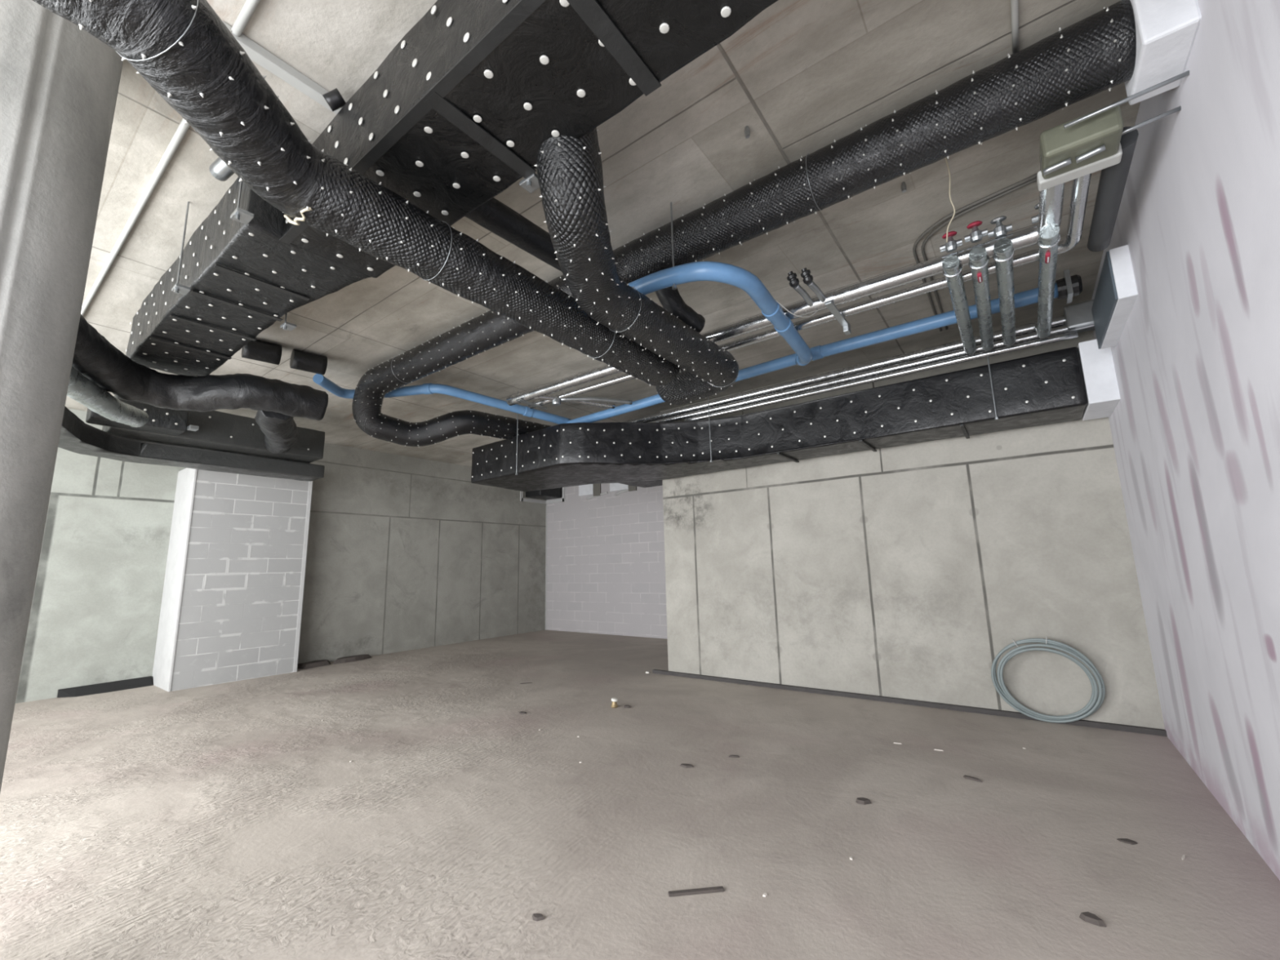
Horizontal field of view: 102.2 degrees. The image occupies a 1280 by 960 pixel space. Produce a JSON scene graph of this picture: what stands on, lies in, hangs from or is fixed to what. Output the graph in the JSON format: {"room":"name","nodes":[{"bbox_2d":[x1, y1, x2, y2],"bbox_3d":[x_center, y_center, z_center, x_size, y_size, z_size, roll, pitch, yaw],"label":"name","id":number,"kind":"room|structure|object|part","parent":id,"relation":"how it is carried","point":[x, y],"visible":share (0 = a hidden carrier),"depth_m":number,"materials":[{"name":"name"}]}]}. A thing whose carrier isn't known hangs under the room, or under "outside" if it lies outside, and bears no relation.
{"room":"unfinished building interior","nodes":[
{"label":"unfinished building interior","id":0,"kind":"room"},
{"bbox_2d":[15,408,282,703],"bbox_3d":[-8.183,0.892,6.673,0.350,3.850,5.850,-8,-12,36],"label":"wall","id":1,"kind":"structure","parent":0,"point":[95,608],"depth_m":7.18,"materials":[{"name":"concrete"}]},
{"bbox_2d":[57,406,324,481],"bbox_3d":[-5.500,-0.383,5.932,1.589,0.202,3.924,-2,-10,2],"label":"duct","id":2,"kind":"object","parent":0,"point":[76,436],"visible":0.61,"depth_m":6.27,"materials":[{"name":"black metal"}]},
{"bbox_2d":[102,395,324,463],"bbox_3d":[-5.296,-0.601,6.620,0.606,0.410,2.159,-8,-12,36],"label":"duct","id":3,"kind":"object","parent":2,"relation":"on","point":[220,431],"visible":0.51,"depth_m":6.47,"materials":[{"name":"black metal"}]},
{"bbox_2d":[85,398,188,435],"bbox_3d":[-5.442,-0.687,5.607,0.354,0.246,0.755,-8,-12,36],"label":"duct","id":4,"kind":"object","parent":3,"relation":"attached to","point":[162,420],"visible":0.59,"depth_m":5.62,"materials":[{"name":"black metal"}]},
{"bbox_2d":[186,424,199,431],"bbox_3d":[-5.028,-0.583,5.803,0.120,0.040,0.080,-8,-12,36],"label":"clamp","id":5,"kind":"object","parent":4,"relation":"attached to","point":[192,428],"visible":1,"depth_m":5.78,"materials":[{"name":"metal"}]},
{"bbox_2d":[297,442,546,664],"bbox_3d":[-4.320,1.542,11.073,0.350,3.850,5.900,-8,-12,36],"label":"wall","id":6,"kind":"structure","parent":0,"point":[404,553],"depth_m":10.40,"materials":[{"name":"concrete"}]},
{"bbox_2d":[520,487,564,503],"bbox_3d":[-2.454,0.234,13.026,0.690,0.610,0.892,-8,-12,36],"label":"duct","id":7,"kind":"object","parent":6,"relation":"attached to","point":[554,493],"visible":0.43,"depth_m":12.99,"materials":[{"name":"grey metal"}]},
{"bbox_2d":[65,0,1140,466],"bbox_3d":[-1.815,-1.424,6.175,12.000,0.250,12.100,-8,-12,36],"label":"ceiling","id":8,"kind":"structure","parent":0,"point":[803,76],"depth_m":3.26,"materials":[{"name":"concrete"}]},
{"bbox_2d":[80,0,260,315],"bbox_3d":[-4.131,-1.595,3.973,8.100,0.034,0.032,-8,-12,36],"label":"conduit","id":9,"kind":"object","parent":8,"relation":"attached to","point":[249,7],"visible":0.48,"depth_m":3.05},
{"bbox_2d":[171,201,191,295],"bbox_3d":[-2.841,-1.453,3.234,0.100,0.623,0.070,-8,-12,36],"label":"bracket","id":10,"kind":"object","parent":8,"relation":"hanging from","point":[177,288],"visible":1,"depth_m":3.20,"materials":[{"name":"metal"}]},
{"bbox_3d":[-2.834,-1.178,3.188,0.100,0.018,0.070,-8,-12,36],"label":"bracket plate","id":11,"kind":"part","parent":10,"relation":"part of","materials":[{"name":"metal"}]},
{"bbox_3d":[-2.853,-1.458,3.219,0.009,0.618,0.009,4,-11,-31],"label":"threaded rod","id":12,"kind":"part","parent":10,"relation":"part of","materials":[{"name":"metal"}]},
{"bbox_2d":[230,181,253,225],"bbox_3d":[-1.982,-1.583,2.609,0.100,0.617,0.070,-8,-12,36],"label":"bracket","id":13,"kind":"object","parent":8,"relation":"hanging from","point":[239,215],"visible":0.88,"depth_m":2.55,"materials":[{"name":"metal"}]},
{"bbox_3d":[-1.994,-1.588,2.594,0.009,0.612,0.009,-4,-10,14],"label":"threaded rod","id":14,"kind":"part","parent":13,"relation":"part of","materials":[{"name":"metal"}]},
{"bbox_3d":[-1.976,-1.310,2.563,0.100,0.018,0.070,-8,-12,36],"label":"bracket plate","id":15,"kind":"part","parent":13,"relation":"part of","materials":[{"name":"metal"}]},
{"bbox_2d":[241,339,282,364],"bbox_3d":[-3.829,-1.303,5.226,0.304,0.205,0.203,8,-13,-43],"label":"stub","id":16,"kind":"object","parent":8,"relation":"attached to","point":[258,350],"visible":0.91,"depth_m":5.17,"materials":[{"name":"black rubber"}]},
{"bbox_2d":[222,20,346,114],"bbox_3d":[-1.598,-1.869,2.395,0.176,0.138,0.550,-8,-12,36],"label":"pipe","id":17,"kind":"object","parent":8,"relation":"attached to","point":[332,100],"visible":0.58,"depth_m":2.42,"materials":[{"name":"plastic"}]},
{"bbox_2d":[280,312,296,330],"bbox_3d":[-2.523,-1.376,3.740,0.100,0.623,0.070,-8,-12,36],"label":"bracket","id":18,"kind":"object","parent":8,"relation":"hanging from","point":[286,326],"visible":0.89,"depth_m":3.68,"materials":[{"name":"metal"}]},
{"bbox_3d":[-2.517,-1.100,3.693,0.100,0.018,0.070,-8,-12,36],"label":"bracket plate","id":19,"kind":"part","parent":18,"relation":"part of","materials":[{"name":"metal"}]},
{"bbox_2d":[289,348,327,374],"bbox_3d":[-3.545,-1.259,5.522,0.304,0.202,0.204,8,-13,-43],"label":"stub","id":20,"kind":"object","parent":8,"relation":"attached to","point":[300,360],"visible":1,"depth_m":5.46,"materials":[{"name":"black rubber"}]},
{"bbox_2d":[515,391,518,475],"bbox_3d":[-1.616,-0.624,6.800,0.032,1.130,0.028,-8,-12,36],"label":"rod","id":21,"kind":"object","parent":8,"relation":"hanging from","point":[516,473],"visible":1,"depth_m":6.77,"materials":[{"name":"metal"}]},
{"bbox_2d":[519,173,539,193],"bbox_3d":[-0.504,-1.646,2.428,0.100,0.623,0.070,-8,-12,36],"label":"bracket","id":22,"kind":"object","parent":8,"relation":"hanging from","point":[531,184],"visible":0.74,"depth_m":2.37,"materials":[{"name":"metal"}]},
{"bbox_2d":[279,0,777,278],"bbox_3d":[-0.264,-1.687,1.893,3.770,0.447,0.522,-8,-12,36],"label":"duct","id":23,"kind":"object","parent":22,"relation":"hanging from","point":[461,109],"visible":0.72,"depth_m":1.97,"materials":[{"name":"black metal"}]},
{"bbox_2d":[465,197,561,271],"bbox_3d":[-0.661,-1.506,3.243,0.173,0.209,1.206,-8,-12,36],"label":"duct","id":24,"kind":"object","parent":23,"relation":"attached to","point":[493,215],"visible":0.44,"depth_m":3.05,"materials":[{"name":"black rubber"}]},
{"bbox_2d":[533,127,738,404],"bbox_3d":[0.165,-1.150,3.517,0.834,0.577,3.080,-4,-10,15],"label":"duct","id":25,"kind":"object","parent":23,"relation":"attached to","point":[570,174],"visible":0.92,"depth_m":2.71,"materials":[{"name":"black metal"}]},
{"bbox_2d":[32,0,680,386],"bbox_3d":[-1.093,-1.238,2.242,0.631,0.449,5.028,-7,-11,29],"label":"duct","id":26,"kind":"object","parent":25,"relation":"attached to","point":[183,49],"visible":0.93,"depth_m":1.94,"materials":[{"name":"black metal"}]},
{"bbox_2d":[670,202,676,289],"bbox_3d":[0.212,-1.517,3.332,0.032,0.610,0.028,-8,-12,36],"label":"rod","id":27,"kind":"object","parent":8,"relation":"hanging from","point":[673,286],"visible":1,"depth_m":3.33,"materials":[{"name":"metal"}]},
{"bbox_2d":[628,261,812,365],"bbox_3d":[0.841,-1.205,4.205,0.970,0.311,2.326,-8,-12,36],"label":"pipe","id":28,"kind":"object","parent":27,"relation":"hanging from","point":[738,277],"visible":0.91,"depth_m":3.32,"materials":[{"name":"plastic"}]},
{"bbox_2d":[506,156,1065,405],"bbox_3d":[0.282,-1.227,4.156,4.882,0.114,0.783,-8,-12,36],"label":"pipe","id":29,"kind":"object","parent":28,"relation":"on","point":[1051,199],"visible":0.67,"depth_m":3.57,"materials":[{"name":"silver metal"}]},
{"bbox_2d":[775,300,817,317],"bbox_3d":[1.130,-1.213,3.684,0.443,0.110,0.017,5,-11,-32],"label":"cable","id":30,"kind":"object","parent":29,"relation":"hanging from","point":[775,300],"visible":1,"depth_m":3.64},
{"bbox_2d":[786,267,851,334],"bbox_3d":[1.369,-1.313,3.825,0.186,0.236,0.820,-11,-13,43],"label":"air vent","id":31,"kind":"object","parent":29,"relation":"attached to","point":[807,277],"visible":0.98,"depth_m":3.67,"materials":[{"name":"metal"}]},
{"bbox_2d":[786,267,826,306],"bbox_3d":[1.202,-1.370,3.700,0.179,0.158,0.386,-8,-12,36],"label":"valve","id":32,"kind":"object","parent":31,"relation":"attached to","point":[807,278],"depth_m":3.61,"materials":[{"name":"metal"}]},
{"bbox_2d":[939,231,962,253],"bbox_3d":[1.964,-1.510,3.265,0.120,0.122,0.092,-8,-12,36],"label":"shutoff valve","id":33,"kind":"object","parent":29,"relation":"attached to","point":[952,245],"visible":0.93,"depth_m":3.25,"materials":[{"name":"metal"}]},
{"bbox_2d":[942,254,976,354],"bbox_3d":[2.489,-1.290,3.973,0.108,0.245,1.968,-8,-12,35],"label":"pipe","id":34,"kind":"object","parent":29,"relation":"attached to","point":[952,267],"visible":1,"depth_m":3.58,"materials":[{"name":"grey metal"}]},
{"bbox_2d":[964,220,987,243],"bbox_3d":[2.072,-1.536,3.188,0.120,0.122,0.092,-8,-12,36],"label":"shutoff valve","id":35,"kind":"object","parent":29,"relation":"attached to","point":[976,235],"visible":1,"depth_m":3.17,"materials":[{"name":"metal"}]},
{"bbox_2d":[968,246,994,351],"bbox_3d":[2.592,-1.300,3.897,0.108,0.253,1.969,-8,-12,34],"label":"pipe","id":36,"kind":"object","parent":29,"relation":"attached to","point":[979,260],"visible":1,"depth_m":3.50,"materials":[{"name":"grey metal"}]},
{"bbox_2d":[987,215,1012,238],"bbox_3d":[2.181,-1.538,3.132,0.120,0.122,0.092,-8,-12,36],"label":"shutoff valve","id":37,"kind":"object","parent":29,"relation":"attached to","point":[1000,230],"visible":1,"depth_m":3.12,"materials":[{"name":"metal"}]},
{"bbox_2d":[992,238,1015,346],"bbox_3d":[2.709,-1.321,3.813,0.108,0.244,1.968,-8,-12,36],"label":"pipe","id":38,"kind":"object","parent":29,"relation":"attached to","point":[1003,250],"visible":1,"depth_m":3.42,"materials":[{"name":"grey metal"}]},
{"bbox_2d":[1031,203,1039,224],"bbox_3d":[2.353,-1.563,3.006,0.120,0.122,0.092,-8,-12,36],"label":"shutoff valve","id":39,"kind":"object","parent":29,"relation":"attached to","point":[1034,220],"visible":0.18,"depth_m":3.03,"materials":[{"name":"metal"}]},
{"bbox_2d":[1035,222,1060,338],"bbox_3d":[2.884,-1.343,3.685,0.114,0.253,1.968,-8,-12,36],"label":"pipe","id":40,"kind":"object","parent":29,"relation":"attached to","point":[1049,238],"visible":1,"depth_m":3.30,"materials":[{"name":"grey metal"}]},
{"bbox_2d":[565,269,1082,423],"bbox_3d":[1.163,-1.120,5.380,5.282,0.256,0.180,-8,-12,36],"label":"pipe","id":41,"kind":"object","parent":28,"relation":"attached to","point":[1068,286],"visible":0.66,"depth_m":4.63,"materials":[{"name":"plastic"}]},
{"bbox_2d":[312,373,570,424],"bbox_3d":[-2.259,-0.949,6.306,2.928,0.309,0.579,2,-10,-18],"label":"pipe","id":42,"kind":"object","parent":41,"relation":"attached to","point":[428,388],"visible":0.89,"depth_m":6.13,"materials":[{"name":"plastic"}]},
{"bbox_2d":[707,396,712,462],"bbox_3d":[0.850,-0.768,6.330,0.032,1.120,0.028,-8,-12,36],"label":"rod","id":43,"kind":"object","parent":8,"relation":"hanging from","point":[711,460],"visible":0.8,"depth_m":6.30,"materials":[{"name":"metal"}]},
{"bbox_2d":[744,125,750,138],"bbox_3d":[0.584,-1.894,2.807,0.032,0.060,0.030,-8,-12,36],"label":"ceiling hook","id":44,"kind":"object","parent":8,"relation":"attached to","point":[747,131],"visible":1,"depth_m":2.80,"materials":[{"name":"metal"}]},
{"bbox_2d":[901,182,906,192],"bbox_3d":[1.661,-1.845,3.250,0.032,0.060,0.030,-8,-12,36],"label":"ceiling hook","id":45,"kind":"object","parent":8,"relation":"attached to","point":[903,184],"visible":1,"depth_m":3.24,"materials":[{"name":"metal"}]},
{"bbox_2d":[945,157,955,242],"bbox_3d":[1.853,-1.696,3.089,0.050,0.410,0.312,-6,-11,25],"label":"string","id":46,"kind":"object","parent":8,"relation":"hanging from","point":[952,203],"visible":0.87,"depth_m":3.09,"materials":[{"name":"beige fabric"}]},
{"bbox_2d":[912,173,1037,331],"bbox_3d":[2.510,-1.700,4.336,0.605,0.022,2.275,-4,-10,16],"label":"conduit","id":47,"kind":"object","parent":8,"relation":"attached to","point":[1033,176],"visible":0.7,"depth_m":3.52,"materials":[{"name":"grey"}]},
{"bbox_2d":[920,177,1036,329],"bbox_3d":[2.561,-1.702,4.332,0.568,0.022,2.225,-4,-10,17],"label":"conduit","id":48,"kind":"object","parent":8,"relation":"attached to","point":[1000,195],"visible":0.69,"depth_m":3.56,"materials":[{"name":"grey"}]},
{"bbox_2d":[986,356,999,419],"bbox_3d":[3.215,-1.095,4.761,0.032,1.110,0.028,-8,-12,36],"label":"rod","id":49,"kind":"object","parent":8,"relation":"hanging from","point":[996,417],"visible":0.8,"depth_m":4.71,"materials":[{"name":"metal"}]},
{"bbox_2d":[471,346,1087,491],"bbox_3d":[0.758,-0.502,6.211,7.057,0.550,1.860,-8,-12,36],"label":"duct","id":50,"kind":"object","parent":49,"relation":"hanging from","point":[1049,388],"visible":1,"depth_m":5.82,"materials":[{"name":"black metal"}]},
{"bbox_2d":[617,480,662,487],"bbox_3d":[0.062,-0.116,8.033,0.739,0.308,1.009,-8,-12,36],"label":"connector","id":51,"kind":"object","parent":50,"relation":"attached to","point":[658,482],"visible":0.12,"depth_m":8.17,"materials":[{"name":"metal"}]},
{"bbox_2d":[684,330,1078,421],"bbox_3d":[2.130,-0.990,5.465,3.860,0.074,0.055,-8,-12,36],"label":"pipe","id":52,"kind":"object","parent":50,"relation":"on","point":[1074,334],"visible":0.98,"depth_m":5.10,"materials":[{"name":"silver metal"}]},
{"bbox_2d":[1010,0,1018,53],"bbox_3d":[1.212,-2.114,1.688,0.025,0.026,1.820,-8,-12,36],"label":"conduit","id":53,"kind":"object","parent":8,"relation":"attached to","point":[1014,3],"visible":0.93,"depth_m":2.29,"materials":[{"name":"grey metal"}]},
{"bbox_3d":[-3.900,-1.177,4.718,0.100,0.623,0.070,-8,-12,36],"label":"bracket","id":54,"kind":"object","parent":8,"relation":"attached to","visible":0},
{"bbox_2d":[71,314,328,420],"bbox_3d":[-3.786,-0.824,4.218,1.019,0.352,2.082,-5,-10,19],"label":"duct","id":55,"kind":"object","parent":54,"relation":"hanging from","point":[95,357],"visible":0.84,"depth_m":4.38,"materials":[{"name":"black rubber"}]},
{"bbox_2d":[66,366,149,427],"bbox_3d":[-4.074,-0.689,3.798,0.208,0.309,2.384,5,-11,-31],"label":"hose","id":56,"kind":"object","parent":55,"relation":"attached to","point":[81,388],"visible":0.57,"depth_m":3.93,"materials":[{"name":"grey"}]},
{"bbox_2d":[254,409,298,453],"bbox_3d":[-4.053,-0.576,5.788,0.380,0.451,2.206,5,-12,-34],"label":"flexible duct","id":57,"kind":"object","parent":55,"relation":"attached to","point":[280,430],"visible":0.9,"depth_m":5.23,"materials":[{"name":"black rubber"}]},
{"bbox_2d":[125,177,371,376],"bbox_3d":[-2.988,-1.313,3.729,2.867,0.447,0.657,-8,-12,35],"label":"duct","id":58,"kind":"object","parent":54,"relation":"hanging from","point":[242,279],"visible":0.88,"depth_m":3.29,"materials":[{"name":"black metal"}]},
{"bbox_2d":[208,157,234,181],"bbox_3d":[-2.186,-1.767,2.803,0.472,0.090,0.089,-7,-11,31],"label":"spigot","id":59,"kind":"object","parent":58,"relation":"on","point":[218,169],"visible":0.19,"depth_m":2.87,"materials":[{"name":"silver metal"}]},
{"bbox_2d":[546,483,667,639],"bbox_3d":[-0.173,1.580,11.890,6.040,3.850,0.350,-8,-12,36],"label":"wall","id":60,"kind":"structure","parent":0,"point":[606,560],"depth_m":12.04,"materials":[{"name":"white brick"}]},
{"bbox_2d":[545,505,546,630],"bbox_3d":[-2.405,2.217,13.240,0.030,3.150,0.015,-8,-12,36],"label":"trim","id":61,"kind":"structure","parent":60,"relation":"attached to","point":[546,505],"depth_m":13.18,"materials":[{"name":"white paint"}]},
{"bbox_2d":[578,483,600,496],"bbox_3d":[-1.230,0.216,12.639,0.690,0.400,0.052,-8,-12,36],"label":"board","id":62,"kind":"object","parent":60,"relation":"attached to","point":[588,489],"visible":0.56,"depth_m":12.60,"materials":[{"name":"grey"}]},
{"bbox_3d":[-1.319,0.229,12.703,0.470,0.300,0.052,-8,-12,36],"label":"board panel","id":63,"kind":"part","parent":62,"relation":"part of","materials":[{"name":"white"}]},
{"bbox_3d":[-1.039,0.189,12.505,0.220,0.400,0.042,-8,-12,36],"label":"board frame","id":64,"kind":"part","parent":62,"relation":"part of","materials":[{"name":"grey"}]},
{"bbox_2d":[586,491,608,499],"bbox_3d":[-1.033,0.383,12.488,0.662,0.141,0.068,-8,-12,36],"label":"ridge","id":65,"kind":"object","parent":60,"relation":"attached to","point":[606,492],"visible":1,"depth_m":12.45,"materials":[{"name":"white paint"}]},
{"bbox_2d":[614,488,628,495],"bbox_3d":[-0.330,0.259,11.980,0.612,0.152,0.067,-8,-12,36],"label":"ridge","id":66,"kind":"object","parent":60,"relation":"attached to","point":[627,490],"visible":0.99,"depth_m":12.02,"materials":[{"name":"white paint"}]},
{"bbox_2d":[609,483,636,491],"bbox_3d":[-0.396,0.083,12.032,0.770,0.400,0.052,-8,-12,36],"label":"board","id":67,"kind":"object","parent":60,"relation":"attached to","point":[613,486],"visible":0.44,"depth_m":12.03,"materials":[{"name":"grey"}]},
{"bbox_3d":[-0.484,0.096,12.097,0.550,0.300,0.052,-8,-12,36],"label":"board panel","id":68,"kind":"part","parent":67,"relation":"part of","materials":[{"name":"white"}]},
{"bbox_3d":[-0.172,0.051,11.876,0.220,0.400,0.042,-8,-12,36],"label":"board frame","id":69,"kind":"part","parent":67,"relation":"part of","materials":[{"name":"grey"}]},
{"bbox_2d":[0,630,1279,959],"bbox_3d":[-1.718,2.593,5.497,12.000,0.200,12.100,-8,-12,36],"label":"floor","id":70,"kind":"structure","parent":0,"point":[231,820],"depth_m":3.05,"materials":[{"name":"concrete"}]},
{"bbox_2d":[0,0,123,792],"bbox_3d":[-2.459,-0.073,1.770,0.621,3.850,0.620,-8,-12,36],"label":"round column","id":71,"kind":"structure","parent":70,"relation":"on","point":[60,82],"depth_m":1.87,"materials":[{"name":"concrete"}]},
{"bbox_2d":[57,675,152,697],"bbox_3d":[-7.274,2.830,7.051,0.190,0.114,0.900,-8,-12,36],"label":"strip","id":72,"kind":"object","parent":70,"relation":"on","point":[110,686],"visible":1,"depth_m":7.02,"materials":[{"name":"black"}]},
{"bbox_2d":[151,467,312,691],"bbox_3d":[-6.286,1.448,8.070,0.930,3.130,1.535,-8,-12,36],"label":"wall","id":73,"kind":"structure","parent":70,"relation":"on","point":[232,600],"depth_m":7.66,"materials":[{"name":"white brick"}]},
{"bbox_2d":[297,659,330,669],"bbox_3d":[-5.415,3.069,8.604,0.300,0.070,0.518,-5,-10,18],"label":"dirt patch","id":74,"kind":"object","parent":70,"relation":"on","point":[314,664],"visible":0.97,"depth_m":8.51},
{"bbox_2d":[333,653,372,664],"bbox_3d":[-5.056,3.138,9.064,0.248,0.070,0.703,-8,-12,36],"label":"dirt patch","id":75,"kind":"object","parent":70,"relation":"on","point":[360,657],"visible":1,"depth_m":8.98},
{"bbox_2d":[532,913,544,921],"bbox_3d":[-0.444,1.907,2.255,0.049,0.012,0.042,2,-10,-20],"label":"shard","id":76,"kind":"object","parent":70,"relation":"on","point":[535,917],"visible":1,"depth_m":2.24},
{"bbox_2d":[610,697,617,707],"bbox_3d":[-0.280,2.432,5.637,0.080,0.095,0.078,-8,-12,36],"label":"brass fitting","id":77,"kind":"object","parent":70,"relation":"on","point":[614,704],"visible":1,"depth_m":5.61,"materials":[{"name":"brown metal"}]},
{"bbox_2d":[680,763,693,768],"bbox_3d":[0.357,2.168,3.919,0.107,0.012,0.057,-8,-12,36],"label":"shard","id":78,"kind":"object","parent":70,"relation":"on","point":[683,765],"visible":1,"depth_m":3.91},
{"bbox_2d":[668,885,724,897],"bbox_3d":[0.261,1.913,2.400,0.260,0.012,0.024,0,-10,-7],"label":"strip","id":79,"kind":"object","parent":70,"relation":"on","point":[714,889],"visible":1,"depth_m":2.39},
{"bbox_2d":[728,755,739,757],"bbox_3d":[0.744,2.187,4.086,0.087,0.012,0.024,-4,-10,13],"label":"shard","id":80,"kind":"object","parent":70,"relation":"on","point":[730,756],"visible":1,"depth_m":4.08},
{"bbox_2d":[855,797,871,804],"bbox_3d":[1.410,2.028,3.263,0.085,0.020,0.060,1,-10,-14],"label":"shard","id":81,"kind":"object","parent":70,"relation":"on","point":[864,801],"visible":1,"depth_m":3.25},
{"bbox_2d":[963,774,982,782],"bbox_3d":[2.299,2.062,3.566,0.034,0.012,0.126,7,-13,-41],"label":"shard","id":82,"kind":"object","parent":70,"relation":"on","point":[964,775],"visible":1,"depth_m":3.56},
{"bbox_2d":[991,635,1105,723],"bbox_3d":[3.741,1.839,4.766,0.832,0.780,0.184,-8,-12,36],"label":"coil","id":83,"kind":"object","parent":70,"relation":"on","point":[1095,701],"visible":1,"depth_m":4.72,"materials":[{"name":"grey plastic"}]},
{"bbox_2d":[1079,911,1106,927],"bbox_3d":[1.883,1.828,2.148,0.058,0.020,0.072,-1,-10,-5],"label":"shard","id":84,"kind":"object","parent":70,"relation":"on","point":[1087,917],"visible":1,"depth_m":2.14},
{"bbox_2d":[1116,838,1137,844],"bbox_3d":[2.591,1.918,2.739,0.077,0.006,0.056,-2,-10,3],"label":"shard","id":85,"kind":"object","parent":70,"relation":"on","point":[1123,840],"visible":1,"depth_m":2.73},
{"bbox_2d":[660,329,1164,728],"bbox_3d":[3.402,0.707,7.227,5.360,3.850,3.000,-8,-12,36],"label":"wall","id":86,"kind":"structure","parent":0,"point":[904,571],"depth_m":5.56,"materials":[{"name":"concrete"}]},
{"bbox_2d":[652,669,1167,736],"bbox_3d":[2.305,2.434,5.869,5.260,0.045,0.050,-8,-12,36],"label":"trim","id":87,"kind":"structure","parent":86,"relation":"attached to","point":[1156,731],"depth_m":5.39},
{"bbox_2d":[1091,0,1279,880],"bbox_3d":[1.914,-0.292,1.095,0.340,3.850,8.750,-8,-12,36],"label":"wall","id":88,"kind":"structure","parent":0,"point":[1194,424],"depth_m":2.43,"materials":[{"name":"paint"}]},
{"bbox_2d":[620,315,1065,422],"bbox_3d":[1.589,-1.067,6.021,5.760,0.121,0.093,-8,-12,36],"label":"pipe","id":89,"kind":"object","parent":88,"relation":"attached to","point":[1056,322],"visible":0.7,"depth_m":5.55,"materials":[{"name":"silver metal"}]},
{"bbox_2d":[646,324,1094,422],"bbox_3d":[1.871,-1.020,5.714,4.960,0.092,0.069,-8,-12,36],"label":"pipe","id":90,"kind":"object","parent":88,"relation":"attached to","point":[1063,329],"visible":0.78,"depth_m":5.36,"materials":[{"name":"silver metal"}]},
{"bbox_2d":[1062,299,1094,333],"bbox_3d":[3.778,-1.385,4.382,0.265,0.210,0.190,-8,-12,36],"label":"pipe sleeve","id":91,"kind":"object","parent":88,"relation":"attached to","point":[1078,315],"visible":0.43,"depth_m":4.34,"materials":[{"name":"metal"}]},
{"bbox_2d":[1077,338,1120,420],"bbox_3d":[4.028,-0.876,4.567,0.200,0.545,0.675,-8,-12,36],"label":"wall box","id":92,"kind":"object","parent":88,"relation":"attached to","point":[1098,368],"depth_m":4.31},
{"bbox_2d":[1036,70,1189,191],"bbox_3d":[2.125,-1.568,2.351,0.501,0.167,0.349,-8,-12,36],"label":"bracket","id":93,"kind":"object","parent":88,"relation":"attached to","point":[1089,143],"visible":0.99,"depth_m":2.35,"materials":[{"name":"metal"}]},
{"bbox_2d":[528,173,1091,408],"bbox_3d":[0.417,-1.221,4.208,4.936,0.083,1.027,-8,-12,36],"label":"pipe","id":94,"kind":"object","parent":93,"relation":"attached to","point":[1080,186],"visible":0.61,"depth_m":3.67,"materials":[{"name":"silver metal"}]},
{"bbox_2d":[515,395,632,409],"bbox_3d":[-0.749,-0.875,5.914,1.315,0.130,0.389,2,-10,-18],"label":"pipe fitting","id":95,"kind":"object","parent":94,"relation":"attached to","point":[592,401],"visible":0.97,"depth_m":5.81,"materials":[{"name":"silver metal"}]},
{"bbox_2d":[1087,126,1138,252],"bbox_3d":[2.568,-1.543,2.826,0.108,0.110,1.020,-8,-12,36],"label":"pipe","id":96,"kind":"object","parent":93,"relation":"attached to","point":[1113,180],"visible":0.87,"depth_m":2.75,"materials":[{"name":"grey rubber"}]},
{"bbox_3d":[2.069,-1.620,2.205,0.407,0.048,0.018,-8,-11,33],"label":"threaded rod","id":97,"kind":"part","parent":93,"relation":"part of","materials":[{"name":"metal"}]},
{"bbox_3d":[2.224,-1.578,2.297,0.278,0.048,0.018,-7,-11,32],"label":"threaded rod","id":98,"kind":"part","parent":93,"relation":"part of","materials":[{"name":"metal"}]},
{"bbox_2d":[1091,244,1137,349],"bbox_3d":[3.414,-1.283,3.732,0.107,0.350,1.010,-8,-12,36],"label":"wall box","id":99,"kind":"object","parent":88,"relation":"attached to","point":[1116,294],"visible":1,"depth_m":3.48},
{"bbox_2d":[1124,0,1201,105],"bbox_3d":[2.136,-1.878,2.143,0.165,0.375,0.360,-8,-12,36],"label":"duct collar","id":100,"kind":"object","parent":88,"relation":"attached to","point":[1166,30],"depth_m":2.03,"materials":[{"name":"white metal"}]},
{"bbox_2d":[351,0,1136,447],"bbox_3d":[0.031,-1.103,5.022,6.764,0.791,2.570,-8,-12,36],"label":"duct","id":101,"kind":"object","parent":100,"relation":"attached to","point":[1095,54],"visible":0.84,"depth_m":2.79,"materials":[{"name":"black metal"}]},
{"bbox_2d":[655,286,705,333],"bbox_3d":[0.281,-1.368,3.937,0.488,0.425,0.169,6,-12,-39],"label":"pipe","id":102,"kind":"object","parent":101,"relation":"attached to","point":[671,300],"visible":0.57,"depth_m":3.86,"materials":[{"name":"black rubber"}]}
]}

